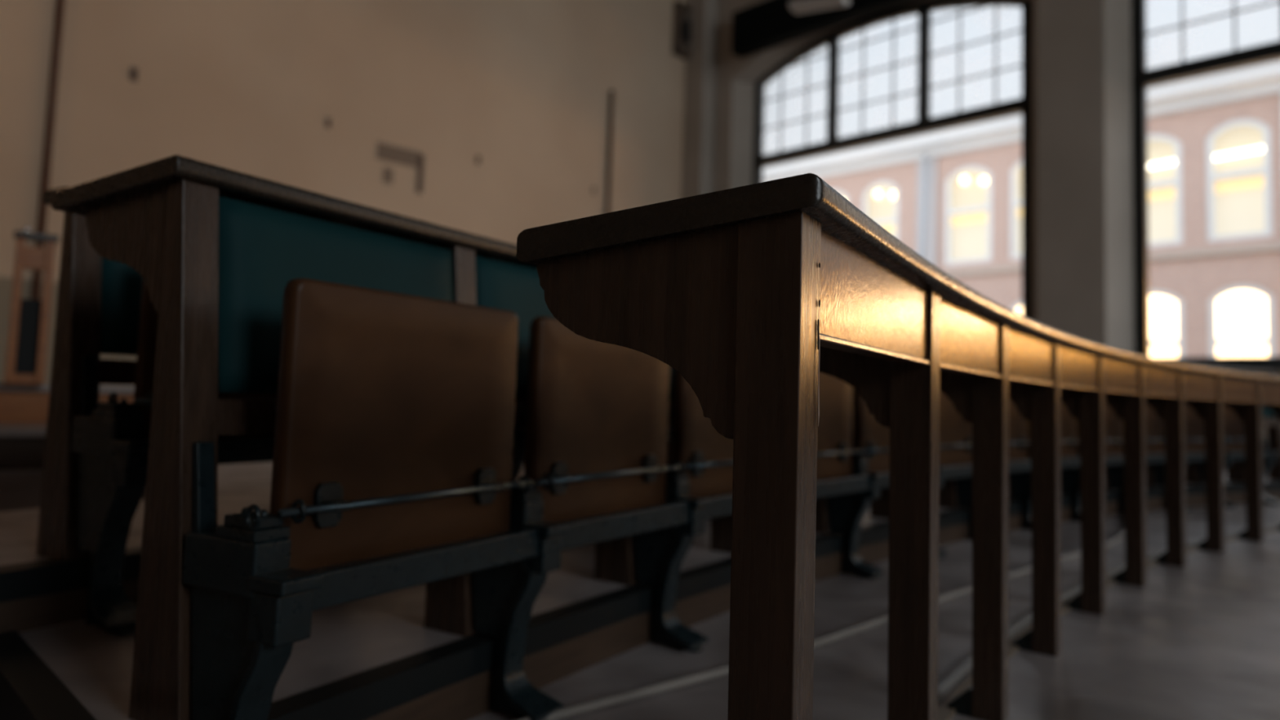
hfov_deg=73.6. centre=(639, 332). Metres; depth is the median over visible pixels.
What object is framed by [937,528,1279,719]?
trim
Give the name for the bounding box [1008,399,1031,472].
seat
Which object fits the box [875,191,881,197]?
lamp
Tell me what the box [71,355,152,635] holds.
support
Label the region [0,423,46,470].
step
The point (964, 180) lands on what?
lamp
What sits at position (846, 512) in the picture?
support
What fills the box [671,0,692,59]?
vent box
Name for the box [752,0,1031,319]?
window
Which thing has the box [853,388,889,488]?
seat
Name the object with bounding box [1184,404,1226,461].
seat
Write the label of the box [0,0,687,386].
wall
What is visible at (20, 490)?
floor
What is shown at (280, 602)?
socket
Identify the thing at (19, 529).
platform
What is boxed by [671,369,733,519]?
seat
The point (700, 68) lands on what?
pipe
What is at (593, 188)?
peg
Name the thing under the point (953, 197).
brick building
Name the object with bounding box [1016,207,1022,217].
blind
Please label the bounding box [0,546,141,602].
trim
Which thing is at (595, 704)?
trim
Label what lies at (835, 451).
seat
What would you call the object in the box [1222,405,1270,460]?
seat
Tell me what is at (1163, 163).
lamp
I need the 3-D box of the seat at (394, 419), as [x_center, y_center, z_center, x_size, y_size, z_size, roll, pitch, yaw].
[-0.342,0.161,1.344,0.108,0.436,0.531,-1,-5,30]
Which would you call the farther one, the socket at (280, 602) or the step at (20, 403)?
the step at (20, 403)
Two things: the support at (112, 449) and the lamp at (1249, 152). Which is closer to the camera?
the support at (112, 449)
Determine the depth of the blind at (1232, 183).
19.68 m
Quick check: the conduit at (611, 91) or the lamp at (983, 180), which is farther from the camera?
the lamp at (983, 180)
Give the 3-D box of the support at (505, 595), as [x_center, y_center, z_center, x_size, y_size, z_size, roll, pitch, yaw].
[-0.241,0.442,1.578,0.217,0.500,0.084,-1,-5,31]
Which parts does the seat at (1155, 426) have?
hinge rod, hinge plate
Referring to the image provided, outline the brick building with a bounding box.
[763,60,1279,357]
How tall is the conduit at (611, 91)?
3.960 m
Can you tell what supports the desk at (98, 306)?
on the platform
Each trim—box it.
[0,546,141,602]
[0,578,138,632]
[266,481,1279,719]
[517,516,1124,719]
[937,524,1279,702]
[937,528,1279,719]
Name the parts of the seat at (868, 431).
hinge plate, hinge rod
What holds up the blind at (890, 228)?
hanging from the brick building
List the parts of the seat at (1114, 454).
hinge rod, hinge plate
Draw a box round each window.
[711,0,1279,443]
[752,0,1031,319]
[1131,0,1279,368]
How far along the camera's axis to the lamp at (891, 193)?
25.99 m
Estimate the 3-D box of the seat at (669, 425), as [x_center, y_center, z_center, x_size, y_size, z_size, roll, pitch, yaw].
[0.120,0.185,3.193,0.108,0.436,0.531,-1,-5,39]
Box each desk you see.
[35,186,1077,560]
[50,155,1279,719]
[515,173,1279,719]
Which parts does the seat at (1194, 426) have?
hinge rod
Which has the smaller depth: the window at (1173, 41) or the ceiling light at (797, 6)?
the window at (1173, 41)
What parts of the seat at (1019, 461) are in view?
hinge rod, hinge plate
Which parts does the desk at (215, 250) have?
leg, rail, leg, rail, leg, rail, leg, leg, rail, leg, leg, leg, leg, leg, leg, leg, rail, leg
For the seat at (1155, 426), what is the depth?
4.98 m
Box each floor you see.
[0,469,146,511]
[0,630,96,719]
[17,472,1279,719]
[217,461,1279,719]
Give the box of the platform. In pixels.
[0,470,524,565]
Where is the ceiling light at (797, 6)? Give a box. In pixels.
[787,0,850,13]
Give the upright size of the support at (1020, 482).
0.500 m
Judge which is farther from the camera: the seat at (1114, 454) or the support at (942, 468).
the seat at (1114, 454)
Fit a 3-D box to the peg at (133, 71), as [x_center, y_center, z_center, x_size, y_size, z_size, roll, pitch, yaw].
[-5.227,-2.675,8.844,0.070,0.140,0.070,6,-6,-44]
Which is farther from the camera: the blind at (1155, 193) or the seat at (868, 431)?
the blind at (1155, 193)
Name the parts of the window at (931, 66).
pane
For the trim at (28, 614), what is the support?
attached to the platform
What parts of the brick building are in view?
pane, pane, pane, pane, cornice, pane, pane, pane, pane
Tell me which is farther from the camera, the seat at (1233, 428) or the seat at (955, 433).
the seat at (1233, 428)
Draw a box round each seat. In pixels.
[269,278,539,611]
[523,315,690,551]
[666,401,673,441]
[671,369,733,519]
[816,372,871,498]
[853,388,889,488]
[939,391,972,479]
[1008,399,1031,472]
[1028,401,1079,468]
[1077,403,1124,465]
[1145,404,1164,462]
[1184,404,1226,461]
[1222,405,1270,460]
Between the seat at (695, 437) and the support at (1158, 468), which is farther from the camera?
the support at (1158, 468)
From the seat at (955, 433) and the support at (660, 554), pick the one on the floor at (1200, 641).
the support at (660, 554)
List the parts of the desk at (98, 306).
cap rail, leg, rail, leg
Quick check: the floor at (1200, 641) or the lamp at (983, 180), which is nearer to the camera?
the floor at (1200, 641)
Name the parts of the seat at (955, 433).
hinge rod, hinge plate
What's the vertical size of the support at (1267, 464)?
0.500 m
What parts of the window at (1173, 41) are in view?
pane, sill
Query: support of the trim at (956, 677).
on the floor at (1200, 641)
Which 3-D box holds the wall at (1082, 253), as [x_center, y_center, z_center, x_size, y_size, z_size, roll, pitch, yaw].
[8.905,-2.774,7.072,0.600,8.300,22.310,6,-6,-44]
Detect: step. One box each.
[0,382,134,423]
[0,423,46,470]
[365,490,1279,719]
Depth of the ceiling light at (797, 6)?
11.86 m
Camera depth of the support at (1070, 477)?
4.45 m
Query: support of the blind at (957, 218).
hanging from the brick building
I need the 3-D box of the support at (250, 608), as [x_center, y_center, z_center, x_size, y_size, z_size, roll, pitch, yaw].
[-0.515,0.399,1.103,0.217,0.500,0.084,0,-5,29]
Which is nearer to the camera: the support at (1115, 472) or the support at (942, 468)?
the support at (942, 468)
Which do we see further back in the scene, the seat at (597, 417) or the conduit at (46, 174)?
the conduit at (46, 174)
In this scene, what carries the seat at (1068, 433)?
attached to the support at (1020, 482)
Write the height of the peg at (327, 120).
0.119 m
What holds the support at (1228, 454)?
on the floor at (1200, 641)
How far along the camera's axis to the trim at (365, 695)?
1.56 m
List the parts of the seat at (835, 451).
hinge rod, hinge plate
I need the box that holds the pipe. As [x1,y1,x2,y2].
[680,0,716,198]
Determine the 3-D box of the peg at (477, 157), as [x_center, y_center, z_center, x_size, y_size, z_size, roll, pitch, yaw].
[-2.210,-2.375,11.766,0.060,0.119,0.068,6,-6,-44]
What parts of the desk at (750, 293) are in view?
leg, panel, leg, panel, leg, panel, leg, panel, leg, panel, leg, panel, leg, panel, leg, panel, leg, panel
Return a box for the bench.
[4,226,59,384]
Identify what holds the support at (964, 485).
on the floor at (1200, 641)
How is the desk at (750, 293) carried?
on the floor at (1200, 641)
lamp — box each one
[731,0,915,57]
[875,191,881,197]
[889,191,894,198]
[960,176,968,184]
[979,177,987,184]
[1147,159,1175,168]
[1213,146,1263,160]
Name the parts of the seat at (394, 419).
hinge plate, hinge rod, hinge plate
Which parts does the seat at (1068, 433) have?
hinge rod, hinge plate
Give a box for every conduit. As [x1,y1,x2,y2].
[31,0,65,299]
[605,89,613,213]
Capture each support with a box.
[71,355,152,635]
[182,441,323,719]
[472,472,568,719]
[511,399,526,481]
[633,459,711,653]
[826,445,884,579]
[938,466,947,559]
[955,476,972,539]
[1008,444,1031,529]
[1061,442,1080,521]
[1106,464,1124,514]
[1152,452,1191,512]
[1198,437,1235,508]
[1243,437,1279,505]
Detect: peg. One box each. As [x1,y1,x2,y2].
[129,66,137,81]
[325,117,330,128]
[475,155,480,164]
[591,186,595,194]
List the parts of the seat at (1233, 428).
hinge plate, hinge rod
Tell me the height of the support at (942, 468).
0.500 m
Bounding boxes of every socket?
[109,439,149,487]
[247,567,323,648]
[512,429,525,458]
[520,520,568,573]
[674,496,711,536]
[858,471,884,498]
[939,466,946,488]
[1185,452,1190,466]
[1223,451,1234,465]
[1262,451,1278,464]
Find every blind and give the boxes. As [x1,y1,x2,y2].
[880,223,894,233]
[951,211,986,225]
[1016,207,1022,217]
[1148,186,1175,200]
[1214,174,1264,192]
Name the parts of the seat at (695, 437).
hinge plate, hinge rod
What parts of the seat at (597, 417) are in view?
hinge plate, hinge rod, hinge plate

